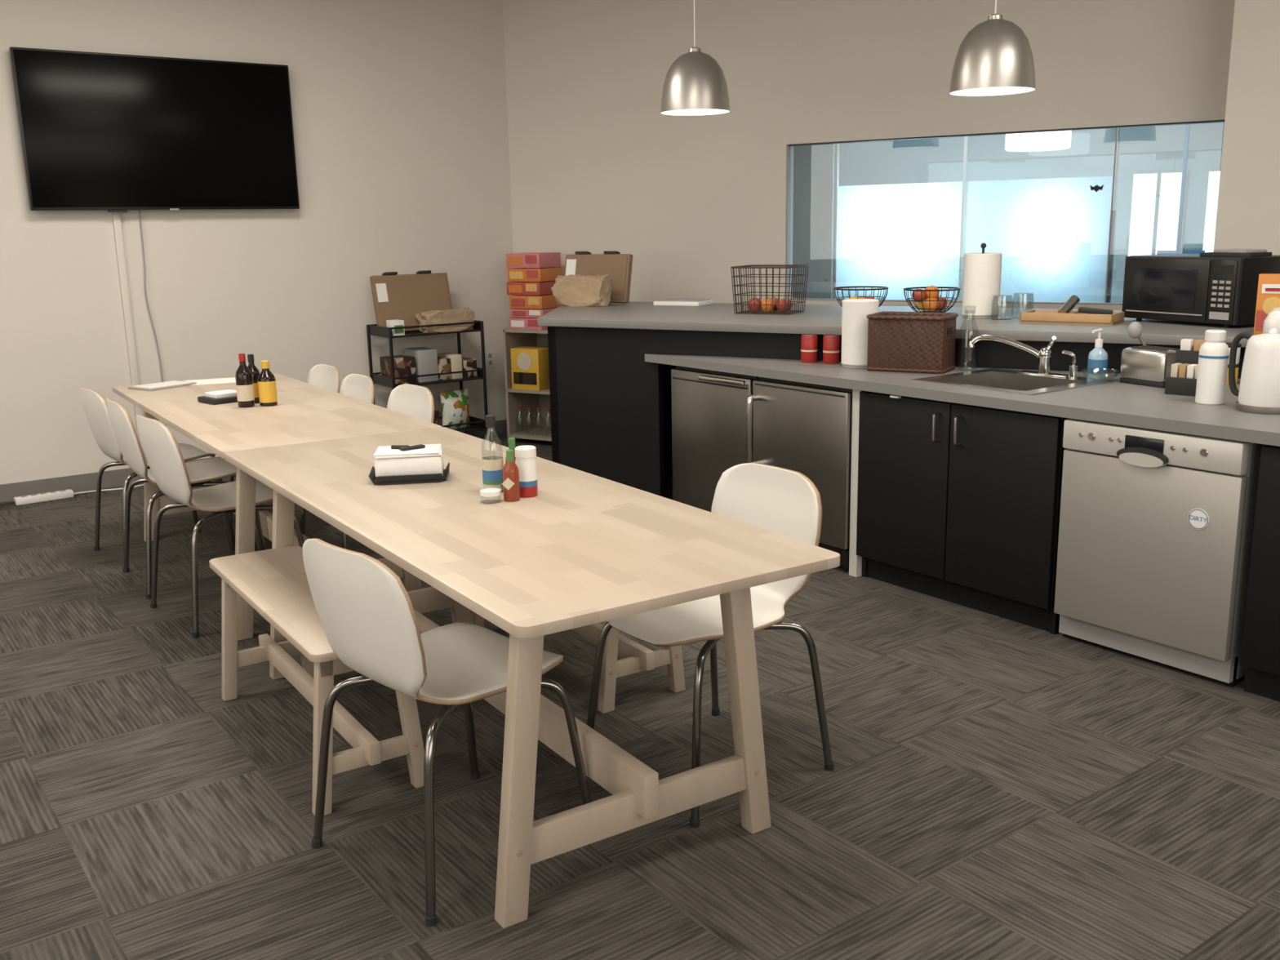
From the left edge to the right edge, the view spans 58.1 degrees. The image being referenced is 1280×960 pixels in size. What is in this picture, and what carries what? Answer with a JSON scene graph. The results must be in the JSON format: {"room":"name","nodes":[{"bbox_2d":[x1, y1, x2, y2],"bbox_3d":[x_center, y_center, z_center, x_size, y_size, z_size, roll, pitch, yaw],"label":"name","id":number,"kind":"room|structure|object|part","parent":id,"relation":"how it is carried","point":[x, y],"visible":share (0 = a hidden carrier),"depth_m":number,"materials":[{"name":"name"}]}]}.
{"room":"common room","nodes":[
{"label":"common room","id":0,"kind":"room"},
{"bbox_2d":[0,0,514,484],"bbox_3d":[-3.892,-1.314,6.112,7.370,3.000,0.120,-10,15,-35],"label":"wall","id":1,"kind":"structure","parent":0,"point":[399,107],"depth_m":7.19,"materials":[{"name":"paint"}]},
{"bbox_2d":[111,212,142,448],"bbox_3d":[-3.005,-0.829,6.789,0.040,1.530,0.022,-10,15,-35],"label":"trim","id":2,"kind":"structure","parent":1,"relation":"attached to","point":[116,215],"depth_m":6.74,"materials":[{"name":"paint"}]},
{"bbox_2d":[138,209,166,425],"bbox_3d":[-2.892,-0.925,6.842,0.050,1.330,0.016,-10,15,-35],"label":"power cord","id":3,"kind":"object","parent":1,"relation":"attached to","point":[139,210],"visible":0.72,"depth_m":6.79,"materials":[{"name":"grey plastic"}]},
{"bbox_2d":[8,46,299,212],"bbox_3d":[-2.760,-1.999,6.688,1.510,0.861,0.094,-10,15,-35],"label":"television","id":4,"kind":"object","parent":1,"relation":"attached to","point":[110,132],"visible":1,"depth_m":6.60,"materials":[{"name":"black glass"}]},
{"bbox_2d":[0,419,506,502],"bbox_3d":[-3.812,0.111,6.378,7.200,0.100,0.012,-10,15,-35],"label":"baseboard","id":5,"kind":"structure","parent":1,"relation":"attached to","point":[111,478],"depth_m":6.75,"materials":[{"name":"plastic"}]},
{"bbox_2d":[484,351,494,367],"bbox_3d":[-1.073,-0.864,8.246,0.070,0.116,0.009,-10,15,-35],"label":"wall outlet","id":6,"kind":"object","parent":1,"relation":"attached to","point":[490,357],"visible":1,"depth_m":8.24,"materials":[{"name":"white plastic"}]},
{"bbox_2d":[0,433,1279,959],"bbox_3d":[0.603,0.700,3.665,11.200,0.060,10.035,-10,15,-35],"label":"floor","id":7,"kind":"structure","parent":0,"point":[997,788],"depth_m":3.00,"materials":[{"name":"carpet"}]},
{"bbox_2d":[0,484,143,506],"bbox_3d":[-3.377,0.095,6.548,1.222,0.042,0.064,-11,16,-39],"label":"power strip","id":8,"kind":"object","parent":7,"relation":"on","point":[63,494],"visible":0.88,"depth_m":6.53,"materials":[{"name":"white plastic"}]},
{"bbox_2d":[79,386,232,570],"bbox_3d":[-2.264,-0.055,5.362,0.520,0.800,0.494,-11,16,-38],"label":"dining chair","id":9,"kind":"object","parent":7,"relation":"on","point":[95,406],"visible":0.65,"depth_m":5.14,"materials":[{"name":"white paint"}]},
{"bbox_3d":[-2.270,-0.263,5.315,0.515,0.374,0.425,-11,16,-38],"label":"shell seat","id":10,"kind":"part","parent":9,"relation":"part of","materials":[{"name":"white paint"}]},
{"bbox_2d":[106,396,260,599],"bbox_3d":[-1.968,0.025,4.968,0.520,0.800,0.494,-9,15,-33],"label":"dining chair","id":11,"kind":"object","parent":7,"relation":"on","point":[201,473],"visible":0.66,"depth_m":4.79,"materials":[{"name":"white paint"}]},
{"bbox_3d":[-1.974,-0.183,4.921,0.515,0.374,0.425,-9,15,-33],"label":"shell seat","id":12,"kind":"part","parent":11,"relation":"part of","materials":[{"name":"white paint"}]},
{"bbox_2d":[136,414,304,637],"bbox_3d":[-1.631,0.120,4.505,0.520,0.800,0.494,-11,16,-39],"label":"dining chair","id":13,"kind":"object","parent":7,"relation":"on","point":[163,455],"visible":0.72,"depth_m":4.30,"materials":[{"name":"white paint"}]},
{"bbox_3d":[-1.636,-0.088,4.458,0.515,0.374,0.425,-11,16,-39],"label":"shell seat","id":14,"kind":"part","parent":13,"relation":"part of","materials":[{"name":"white paint"}]},
{"bbox_2d":[111,373,442,640],"bbox_3d":[-1.653,0.033,5.046,0.800,0.740,2.160,-9,15,-32],"label":"dining table","id":15,"kind":"object","parent":7,"relation":"on","point":[304,412],"visible":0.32,"depth_m":4.55,"materials":[{"name":"brown wood"}]},
{"bbox_2d":[128,380,196,391],"bbox_3d":[-2.318,-0.459,5.594,0.180,0.012,0.260,7,15,33],"label":"paper","id":16,"kind":"object","parent":15,"relation":"on","point":[174,384],"visible":1,"depth_m":5.55,"materials":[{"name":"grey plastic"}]},
{"bbox_2d":[183,377,235,385],"bbox_3d":[-2.129,-0.493,5.755,0.280,0.002,0.210,-6,13,-21],"label":"paper sheet","id":17,"kind":"object","parent":15,"relation":"on","point":[221,380],"visible":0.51,"depth_m":5.75,"materials":[{"name":"white paper"}]},
{"bbox_2d":[197,389,237,404],"bbox_3d":[-1.829,-0.366,5.056,0.150,0.042,0.170,10,17,43],"label":"napkin holder","id":18,"kind":"object","parent":15,"relation":"on","point":[228,396],"visible":0.77,"depth_m":5.01,"materials":[{"name":"black plastic"}]},
{"bbox_2d":[235,353,254,407],"bbox_3d":[-1.673,-0.422,4.870,0.069,0.225,0.069,-10,15,-35],"label":"sauce bottle","id":19,"kind":"object","parent":15,"relation":"on","point":[243,376],"visible":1,"depth_m":4.85,"materials":[{"name":"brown glass"}]},
{"bbox_2d":[247,354,259,403],"bbox_3d":[-1.675,-0.439,4.980,0.065,0.210,0.065,-10,15,-35],"label":"condiment bottle","id":20,"kind":"object","parent":15,"relation":"on","point":[255,371],"visible":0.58,"depth_m":4.96,"materials":[{"name":"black glass"}]},
{"bbox_2d":[257,360,277,406],"bbox_3d":[-1.587,-0.412,4.899,0.073,0.190,0.073,-10,15,-35],"label":"bottle","id":21,"kind":"object","parent":15,"relation":"on","point":[267,388],"visible":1,"depth_m":4.88,"materials":[{"name":"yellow glass"}]},
{"bbox_2d":[229,364,339,524],"bbox_3d":[-1.768,-0.154,5.767,0.520,0.800,0.494,-10,15,-35],"label":"dining chair","id":22,"kind":"object","parent":7,"relation":"on","point":[326,376],"visible":0.09,"depth_m":5.87,"materials":[{"name":"white paint"}]},
{"bbox_3d":[-1.770,-0.362,5.722,0.515,0.374,0.425,-10,15,-35],"label":"shell seat","id":23,"kind":"part","parent":22,"relation":"part of","materials":[{"name":"white paint"}]},
{"bbox_2d":[254,373,373,547],"bbox_3d":[-1.497,-0.066,5.341,0.520,0.800,0.494,-9,15,-33],"label":"dining chair","id":24,"kind":"object","parent":7,"relation":"on","point":[358,386],"visible":0.1,"depth_m":5.44,"materials":[{"name":"white paint"}]},
{"bbox_3d":[-1.500,-0.274,5.297,0.515,0.374,0.425,-9,15,-33],"label":"shell seat","id":25,"kind":"part","parent":24,"relation":"part of","materials":[{"name":"white paint"}]},
{"bbox_2d":[208,545,424,815],"bbox_3d":[-0.958,0.540,3.347,0.311,0.450,1.050,-9,15,-32],"label":"bench","id":26,"kind":"object","parent":7,"relation":"on","point":[274,582],"visible":0.8,"depth_m":3.17,"materials":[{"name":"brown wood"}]},
{"bbox_2d":[300,383,434,549],"bbox_3d":[-1.155,0.020,4.920,0.520,0.800,0.494,-11,16,-37],"label":"dining chair","id":27,"kind":"object","parent":7,"relation":"on","point":[411,400],"visible":0.12,"depth_m":5.00,"materials":[{"name":"white paint"}]},
{"bbox_3d":[-1.157,-0.189,4.876,0.515,0.374,0.425,-11,16,-37],"label":"shell seat","id":28,"kind":"part","parent":27,"relation":"part of","materials":[{"name":"white paint"}]},
{"bbox_2d":[366,320,492,442],"bbox_3d":[-1.415,-0.621,7.727,0.720,0.861,0.364,-10,15,-35],"label":"utility cart","id":29,"kind":"object","parent":7,"relation":"on","point":[476,424],"visible":0.38,"depth_m":7.62,"materials":[{"name":"black metal"}]},
{"bbox_2d":[386,319,404,336],"bbox_3d":[-1.572,-0.979,7.406,0.080,0.097,0.104,-10,15,-35],"label":"carton","id":30,"kind":"object","parent":29,"relation":"on","point":[396,322],"visible":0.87,"depth_m":7.37,"materials":[{"name":"white cardboard"}]},
{"bbox_2d":[369,270,452,331],"bbox_3d":[-1.502,-1.184,7.623,0.540,0.388,0.123,-10,15,-35],"label":"cardboard box","id":31,"kind":"object","parent":29,"relation":"on","point":[402,296],"visible":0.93,"depth_m":7.58,"materials":[{"name":"brown cardboard"}]},
{"bbox_2d":[379,346,477,385],"bbox_3d":[-1.408,-0.775,7.688,0.610,0.210,0.200,-10,15,-35],"label":"boxes","id":32,"kind":"object","parent":29,"relation":"on","point":[419,361],"visible":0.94,"depth_m":7.58,"materials":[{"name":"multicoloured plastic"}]},
{"bbox_2d":[433,405,439,425],"bbox_3d":[-1.518,-0.398,7.682,0.300,0.180,0.200,-10,15,-35],"label":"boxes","id":33,"kind":"object","parent":29,"relation":"on","point":[436,420],"visible":0.04,"depth_m":7.67},
{"bbox_2d":[414,307,475,333],"bbox_3d":[-1.284,-1.058,7.624,0.386,0.146,0.147,-10,15,-35],"label":"paper bag","id":34,"kind":"object","parent":29,"relation":"on","point":[464,314],"visible":0.96,"depth_m":7.56,"materials":[{"name":"brown paper"}]},
{"bbox_2d":[440,388,470,429],"bbox_3d":[-1.254,-0.475,7.815,0.106,0.260,0.240,10,17,43],"label":"chip bag","id":35,"kind":"object","parent":29,"relation":"on","point":[454,404],"visible":0.91,"depth_m":7.77,"materials":[{"name":"multicoloured plastic"}]},
{"bbox_2d":[302,538,591,926],"bbox_3d":[-0.461,0.491,2.707,0.494,0.800,0.520,11,17,43],"label":"dining chair","id":36,"kind":"object","parent":7,"relation":"on","point":[366,612],"visible":0.9,"depth_m":2.52,"materials":[{"name":"white paint"}]},
{"bbox_3d":[-0.467,0.283,2.660,0.425,0.374,0.515,11,17,43],"label":"shell seat","id":37,"kind":"part","parent":36,"relation":"part of","materials":[{"name":"white paint"}]},
{"bbox_2d":[502,328,551,443],"bbox_3d":[-0.593,-0.655,7.973,0.560,0.790,0.380,6,14,29],"label":"storage shelf","id":38,"kind":"object","parent":7,"relation":"on","point":[533,424],"visible":0.25,"depth_m":8.06,"materials":[{"name":"beige wood"}]},
{"bbox_2d":[510,346,549,391],"bbox_3d":[-0.648,-0.759,7.867,0.450,0.280,0.173,6,14,30],"label":"cereal box","id":39,"kind":"object","parent":38,"relation":"in","point":[530,370],"visible":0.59,"depth_m":7.85,"materials":[{"name":"yellow cardboard"}]},
{"bbox_2d":[506,252,562,329],"bbox_3d":[-0.715,-1.289,7.849,0.294,0.506,0.263,6,14,29],"label":"stack","id":40,"kind":"object","parent":38,"relation":"on","point":[531,297],"visible":0.88,"depth_m":7.74,"materials":[{"name":"orange cardboard"}]},
{"bbox_2d":[518,406,550,410],"bbox_3d":[-0.730,-0.408,7.981,0.304,0.190,0.064,6,14,30],"label":"caps","id":41,"kind":"object","parent":38,"relation":"in","point":[519,407],"visible":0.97,"depth_m":7.94,"materials":[{"name":"red plastic"}]},
{"bbox_2d":[224,426,839,928],"bbox_3d":[-0.469,0.397,3.277,0.800,0.740,2.160,-9,15,-32],"label":"dining table","id":42,"kind":"object","parent":7,"relation":"on","point":[587,549],"visible":0.8,"depth_m":2.68,"materials":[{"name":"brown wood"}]},
{"bbox_2d":[368,444,449,484],"bbox_3d":[-0.678,-0.054,3.392,0.229,0.099,0.177,-3,12,-8],"label":"napkin holder","id":43,"kind":"object","parent":42,"relation":"on","point":[394,464],"visible":1,"depth_m":3.33,"materials":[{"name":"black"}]},
{"bbox_2d":[480,488,501,497],"bbox_3d":[-0.400,0.042,3.083,0.056,0.033,0.056,-10,15,-35],"label":"jar","id":44,"kind":"object","parent":42,"relation":"on","point":[486,492],"visible":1,"depth_m":3.06,"materials":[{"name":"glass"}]},
{"bbox_2d":[481,414,503,490],"bbox_3d":[-0.409,-0.073,3.185,0.059,0.215,0.059,-10,15,-35],"label":"sauce bottle","id":45,"kind":"object","parent":42,"relation":"on","point":[492,466],"visible":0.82,"depth_m":3.17,"materials":[{"name":"clear glass"}]},
{"bbox_2d":[505,437,515,462],"bbox_3d":[-0.353,-0.043,3.196,0.041,0.150,0.041,-10,15,-35],"label":"sauce bottle","id":46,"kind":"object","parent":42,"relation":"on","point":[511,440],"visible":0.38,"depth_m":3.18,"materials":[{"name":"green plastic"}]},
{"bbox_2d":[502,448,519,502],"bbox_3d":[-0.346,-0.013,3.086,0.045,0.138,0.045,-1,12,-1],"label":"hot sauce bottle","id":47,"kind":"object","parent":42,"relation":"on","point":[511,487],"visible":1,"depth_m":3.07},
{"bbox_2d":[514,444,537,497],"bbox_3d":[-0.310,-0.024,3.137,0.058,0.135,0.058,-10,15,-35],"label":"salt shaker","id":48,"kind":"object","parent":42,"relation":"on","point":[526,460],"visible":0.9,"depth_m":3.11,"materials":[{"name":"white plastic"}]},
{"bbox_2d":[471,610,685,713],"bbox_3d":[-0.247,0.395,3.942,0.311,0.450,1.050,-9,15,-32],"label":"bench","id":49,"kind":"object","parent":7,"relation":"on","point":[637,658],"visible":0.27,"depth_m":3.57,"materials":[{"name":"brown wood"}]},
{"bbox_2d":[586,462,834,827],"bbox_3d":[0.182,0.393,3.098,0.520,0.800,0.494,-10,15,-36],"label":"dining chair","id":50,"kind":"object","parent":7,"relation":"on","point":[783,501],"visible":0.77,"depth_m":3.09,"materials":[{"name":"white paint"}]},
{"bbox_3d":[0.180,0.184,3.054,0.515,0.374,0.425,-10,15,-36],"label":"shell seat","id":51,"kind":"part","parent":50,"relation":"part of","materials":[{"name":"white paint"}]},
{"bbox_2d":[671,357,758,511],"bbox_3d":[0.521,-0.160,5.611,0.540,0.790,0.585,-10,15,-35],"label":"fridge","id":52,"kind":"object","parent":7,"relation":"on","point":[708,407],"visible":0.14,"depth_m":5.48,"materials":[{"name":"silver metal"}]},
{"bbox_2d":[746,377,853,571],"bbox_3d":[0.859,-0.061,5.130,0.580,0.790,0.585,-10,15,-35],"label":"fridge","id":53,"kind":"object","parent":7,"relation":"on","point":[806,428],"visible":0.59,"depth_m":4.90,"materials":[{"name":"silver metal"}]},
{"bbox_2d":[537,302,1254,497],"bbox_3d":[3.015,-0.142,4.814,8.750,1.000,1.300,6,14,29],"label":"countertop","id":54,"kind":"structure","parent":7,"relation":"on","point":[611,407],"depth_m":5.82,"materials":[{"name":"grey laminate"}]},
{"bbox_2d":[551,273,611,306],"bbox_3d":[-0.344,-1.133,6.862,0.364,0.190,0.134,6,14,29],"label":"paper bag","id":55,"kind":"object","parent":54,"relation":"on","point":[579,291],"visible":1,"depth_m":6.80,"materials":[{"name":"brown paper"}]},
{"bbox_2d":[564,250,632,302],"bbox_3d":[-0.261,-1.239,7.028,0.460,0.308,0.107,6,14,29],"label":"cardboard box","id":56,"kind":"object","parent":54,"relation":"on","point":[619,266],"visible":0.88,"depth_m":6.96,"materials":[{"name":"brown cardboard"}]},
{"bbox_2d":[653,298,713,306],"bbox_3d":[0.258,-1.049,6.797,0.300,0.030,0.200,6,14,29],"label":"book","id":57,"kind":"object","parent":54,"relation":"on","point":[669,302],"visible":1,"depth_m":6.73,"materials":[{"name":"white paper"}]},
{"bbox_2d":[730,264,808,314],"bbox_3d":[0.678,-0.997,6.017,0.338,0.242,0.272,6,14,29],"label":"wire basket","id":58,"kind":"object","parent":54,"relation":"on","point":[793,266],"visible":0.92,"depth_m":5.97,"materials":[{"name":"brown metal"}]},
{"bbox_2d":[747,296,792,311],"bbox_3d":[0.670,-0.921,6.026,0.253,0.076,0.148,5,14,25],"label":"apples","id":59,"kind":"object","parent":58,"relation":"in","point":[769,301],"visible":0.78,"depth_m":5.98,"materials":[{"name":"food"}]},
{"bbox_2d":[833,285,888,307],"bbox_3d":[1.132,-0.922,5.906,0.277,0.129,0.277,-10,15,-35],"label":"fruit bowl","id":60,"kind":"object","parent":54,"relation":"on","point":[878,288],"visible":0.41,"depth_m":5.88,"materials":[{"name":"black metal"}]},
{"bbox_2d":[848,294,875,298],"bbox_3d":[1.130,-0.914,5.915,0.148,0.075,0.147,-10,15,-35],"label":"pile","id":61,"kind":"object","parent":60,"relation":"in","point":[868,296],"visible":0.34,"depth_m":5.89,"materials":[{"name":"food"}]},
{"bbox_2d":[902,286,960,312],"bbox_3d":[1.446,-0.887,5.718,0.277,0.129,0.277,-10,15,-35],"label":"fruit bowl","id":62,"kind":"object","parent":54,"relation":"on","point":[908,289],"visible":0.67,"depth_m":5.67,"materials":[{"name":"black metal"}]},
{"bbox_2d":[911,284,947,311],"bbox_3d":[1.437,-0.904,5.713,0.151,0.130,0.149,7,15,34],"label":"pile","id":63,"kind":"object","parent":62,"relation":"in","point":[926,295],"visible":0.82,"depth_m":5.68,"materials":[{"name":"food"}]},
{"bbox_2d":[961,243,1002,318],"bbox_3d":[1.625,-0.949,5.472,0.172,0.348,0.172,-10,15,-35],"label":"paper towel roll","id":64,"kind":"object","parent":54,"relation":"on","point":[982,272],"visible":1,"depth_m":5.41,"materials":[{"name":"white paper"}]},
{"bbox_2d":[1019,294,1124,324],"bbox_3d":[1.930,-0.765,5.144,0.400,0.118,0.200,8,15,35],"label":"bamboo tray","id":65,"kind":"object","parent":54,"relation":"on","point":[1065,314],"visible":1,"depth_m":5.08,"materials":[{"name":"wood"}]},
{"bbox_2d":[1121,253,1279,327],"bbox_3d":[2.445,-0.825,4.979,0.369,0.285,0.570,-7,14,-25],"label":"microwave oven","id":66,"kind":"object","parent":54,"relation":"on","point":[1178,287],"visible":0.87,"depth_m":4.82,"materials":[{"name":"black metal"}]},
{"bbox_2d":[1199,248,1271,257],"bbox_3d":[2.482,-0.946,4.799,0.160,0.028,0.220,-9,14,-31],"label":"notebooks","id":67,"kind":"object","parent":66,"relation":"on","point":[1225,252],"visible":1,"depth_m":4.73,"materials":[{"name":"black paper"}]},
{"bbox_2d":[1253,273,1279,334],"bbox_3d":[2.435,-0.675,4.425,0.115,0.230,0.054,8,15,35],"label":"box","id":68,"kind":"object","parent":54,"relation":"on","point":[1268,298],"visible":0.81,"depth_m":4.41,"materials":[{"name":"orange cardboard"}]},
{"bbox_2d":[1262,307,1279,333],"bbox_3d":[2.390,-0.590,4.321,0.090,0.110,0.090,-10,15,-35],"label":"jar","id":69,"kind":"object","parent":54,"relation":"on","point":[1272,320],"visible":0.68,"depth_m":4.30,"materials":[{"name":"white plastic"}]},
{"bbox_2d":[848,389,1070,634],"bbox_3d":[1.360,0.056,4.539,0.588,0.795,0.970,-10,15,-35],"label":"base cabinet","id":70,"kind":"object","parent":7,"relation":"on","point":[958,504],"visible":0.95,"depth_m":4.33,"materials":[{"name":"black laminate"}]},
{"bbox_2d":[1053,418,1262,687],"bbox_3d":[1.834,0.191,3.893,0.570,0.790,0.605,-10,15,-35],"label":"dishwasher","id":71,"kind":"object","parent":7,"relation":"on","point":[1156,528],"visible":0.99,"depth_m":3.69,"materials":[{"name":"grey metal"}]},
{"bbox_2d":[1240,444,1279,702],"bbox_3d":[2.417,0.343,3.136,0.590,0.795,1.260,-10,15,-35],"label":"base cabinet","id":72,"kind":"object","parent":7,"relation":"on","point":[1260,649],"visible":0.98,"depth_m":3.45,"materials":[{"name":"black laminate"}]},
{"bbox_2d":[644,354,1279,446],"bbox_3d":[2.067,-0.398,4.592,1.899,0.038,4.310,-10,15,-35],"label":"countertop","id":73,"kind":"structure","parent":72,"relation":"on","point":[1116,402],"depth_m":4.11,"materials":[{"name":"grey laminate"}]},
{"bbox_2d":[800,333,817,363],"bbox_3d":[0.771,-0.601,5.249,0.076,0.127,0.076,-10,15,-35],"label":"can","id":74,"kind":"object","parent":73,"relation":"on","point":[808,341],"visible":1,"depth_m":5.22,"materials":[{"name":"metal"}]},
{"bbox_2d":[822,334,839,364],"bbox_3d":[0.863,-0.590,5.193,0.076,0.127,0.076,-10,15,-35],"label":"can","id":75,"kind":"object","parent":73,"relation":"on","point":[831,343],"visible":1,"depth_m":5.16,"materials":[{"name":"metal"}]},
{"bbox_2d":[841,298,879,368],"bbox_3d":[0.961,-0.641,5.035,0.156,0.290,0.156,-10,15,-35],"label":"paper towel roll","id":76,"kind":"object","parent":73,"relation":"on","point":[855,320],"visible":0.76,"depth_m":4.97,"materials":[{"name":"white paper"}]},
{"bbox_2d":[866,311,958,373],"bbox_3d":[1.153,-0.587,4.893,0.343,0.237,0.223,6,14,30],"label":"wicker basket","id":77,"kind":"object","parent":73,"relation":"on","point":[912,342],"visible":1,"depth_m":4.81,"materials":[{"name":"brown wicker"}]},
{"bbox_2d":[910,368,1114,395],"bbox_3d":[1.451,-0.301,4.522,0.520,0.186,0.560,-10,15,-35],"label":"sink","id":78,"kind":"object","parent":73,"relation":"in","point":[991,379],"visible":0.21,"depth_m":4.62,"materials":[{"name":"metal"}]},
{"bbox_2d":[968,334,1077,378],"bbox_3d":[1.553,-0.507,4.645,0.434,0.162,0.133,8,15,37],"label":"kitchen faucet","id":79,"kind":"object","parent":73,"relation":"on","point":[1044,354],"visible":1,"depth_m":4.60,"materials":[{"name":"silver metal"}]},
{"bbox_2d":[1087,328,1107,379],"bbox_3d":[1.796,-0.495,4.514,0.073,0.196,0.073,1,12,8],"label":"hand soap bottle","id":80,"kind":"object","parent":73,"relation":"on","point":[1097,364],"visible":1,"depth_m":4.50,"materials":[{"name":"blue plastic"}]},
{"bbox_2d":[1127,321,1146,345],"bbox_3d":[1.965,-0.502,4.468,0.147,0.223,0.057,1,13,12],"label":"dish brush","id":81,"kind":"object","parent":73,"relation":"on","point":[1135,330],"visible":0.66,"depth_m":4.45,"materials":[{"name":"plastic"}]},
{"bbox_2d":[1120,345,1178,387],"bbox_3d":[1.931,-0.431,4.343,0.130,0.138,0.220,-7,14,-26],"label":"toaster","id":82,"kind":"object","parent":73,"relation":"on","point":[1143,365],"visible":0.9,"depth_m":4.29,"materials":[{"name":"metal"}]},
{"bbox_2d":[1164,338,1204,396],"bbox_3d":[1.965,-0.399,4.077,0.150,0.188,0.130,10,17,43],"label":"organizer","id":83,"kind":"object","parent":73,"relation":"on","point":[1182,380],"visible":0.59,"depth_m":4.08,"materials":[{"name":"black plastic"}]},
{"bbox_2d":[1195,329,1229,404],"bbox_3d":[1.917,-0.378,3.855,0.092,0.245,0.092,-10,15,-35],"label":"bottle","id":84,"kind":"object","parent":73,"relation":"on","point":[1213,356],"visible":1,"depth_m":3.83,"materials":[{"name":"white plastic"}]},
{"bbox_2d":[1225,342,1241,384],"bbox_3d":[2.203,-0.438,4.325,0.086,0.149,0.086,-10,15,-35],"label":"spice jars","id":85,"kind":"object","parent":73,"relation":"on","point":[1237,357],"visible":0.22,"depth_m":4.29,"materials":[{"name":"plastic"}]},
{"bbox_2d":[1228,328,1279,414],"bbox_3d":[2.018,-0.356,3.699,0.176,0.264,0.199,0,12,6],"label":"electric kettle","id":86,"kind":"object","parent":73,"relation":"on","point":[1259,392],"visible":1,"depth_m":3.65,"materials":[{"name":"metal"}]},
{"bbox_2d":[502,0,1235,310],"bbox_3d":[1.082,-1.631,7.112,4.550,3.000,0.117,6,14,30],"label":"wall","id":87,"kind":"structure","parent":0,"point":[596,166],"depth_m":7.15,"materials":[{"name":"paint"}]},
{"bbox_2d":[785,120,1224,305],"bbox_3d":[1.978,-1.488,6.578,2.446,0.945,0.045,6,14,30],"label":"window","id":88,"kind":"structure","parent":87,"relation":"in","point":[788,146],"depth_m":6.59,"materials":[{"name":"black metal"}]},
{"bbox_2d":[1089,184,1103,191],"bbox_3d":[2.482,-1.585,6.261,0.070,0.040,0.001,6,14,30],"label":"sticker","id":89,"kind":"object","parent":88,"relation":"attached to","point":[1095,188],"visible":1,"depth_m":6.26,"materials":[{"name":"black plastic"}]},
{"bbox_2d":[792,121,1224,302],"bbox_3d":[4.316,-1.452,7.521,8.800,2.350,3.720,6,14,29],"label":"wall","id":90,"kind":"structure","parent":0,"point":[1091,153],"depth_m":9.54,"materials":[{"name":"paint"}]},
{"bbox_2d":[1124,170,1159,261],"bbox_3d":[4.167,-1.642,9.640,0.220,1.820,0.040,6,14,30],"label":"window","id":91,"kind":"structure","parent":90,"relation":"in","point":[1142,211],"depth_m":9.51,"materials":[{"name":"white glass"}]},
{"bbox_2d":[1152,169,1187,254],"bbox_3d":[4.344,-1.623,9.539,0.210,1.820,0.040,6,14,29],"label":"window","id":92,"kind":"structure","parent":90,"relation":"in","point":[1170,181],"depth_m":9.41,"materials":[{"name":"white glass"}]},
{"bbox_2d":[1200,168,1220,252],"bbox_3d":[4.712,-1.585,9.330,0.360,1.820,0.040,6,14,29],"label":"window","id":93,"kind":"structure","parent":90,"relation":"in","point":[1212,176],"depth_m":9.26,"materials":[{"name":"white glass"}]},
{"bbox_2d":[1213,0,1279,254],"bbox_3d":[5.485,-1.101,4.298,5.940,3.000,0.665,6,14,29],"label":"wall","id":94,"kind":"structure","parent":0,"point":[1248,214],"depth_m":5.35,"materials":[{"name":"paint"}]},
{"bbox_3d":[0.543,-2.298,3.008,11.200,0.080,10.035,-10,15,-35],"label":"ceiling","id":95,"kind":"structure","parent":0,"visible":0},
{"bbox_2d":[660,0,729,115],"bbox_3d":[0.253,-2.246,5.366,0.330,1.020,0.330,-10,15,-35],"label":"pendant lamp","id":96,"kind":"object","parent":95,"relation":"hanging from","point":[695,84],"visible":1,"depth_m":5.33,"materials":[{"name":"metal"}]},
{"bbox_2d":[949,0,1035,96],"bbox_3d":[1.401,-2.067,4.504,0.330,1.045,0.330,-10,15,-35],"label":"pendant lamp","id":97,"kind":"object","parent":95,"relation":"hanging from","point":[995,57],"visible":1,"depth_m":4.48,"materials":[{"name":"metal"}]},
{"bbox_3d":[4.544,-2.692,7.692,8.600,0.150,4.720,6,14,29],"label":"ceiling","id":98,"kind":"structure","parent":0,"visible":0},
{"bbox_2d":[1004,130,1071,151],"bbox_3d":[2.553,-2.350,7.363,0.400,0.460,0.400,6,14,29],"label":"pendant light","id":99,"kind":"object","parent":98,"relation":"hanging from","point":[1048,140],"visible":0.6,"depth_m":7.25,"materials":[{"name":"grey plastic"}]},
{"bbox_3d":[4.590,-0.372,8.201,8.600,0.060,4.720,6,14,29],"label":"floor","id":100,"kind":"structure","parent":0,"visible":0},
{"bbox_2d":[832,124,1190,302],"bbox_3d":[3.322,-1.435,7.534,4.330,2.350,0.060,6,14,29],"label":"glass wall","id":101,"kind":"structure","parent":100,"relation":"on","point":[1051,235],"depth_m":8.00,"materials":[{"name":"blue glass"}]},
{"bbox_2d":[1156,250,1204,254],"bbox_3d":[4.511,-1.133,8.735,1.200,1.200,0.600,6,14,29],"label":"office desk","id":102,"kind":"object","parent":100,"relation":"on","point":[1158,252],"visible":0.07,"depth_m":8.77,"materials":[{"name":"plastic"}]}
]}

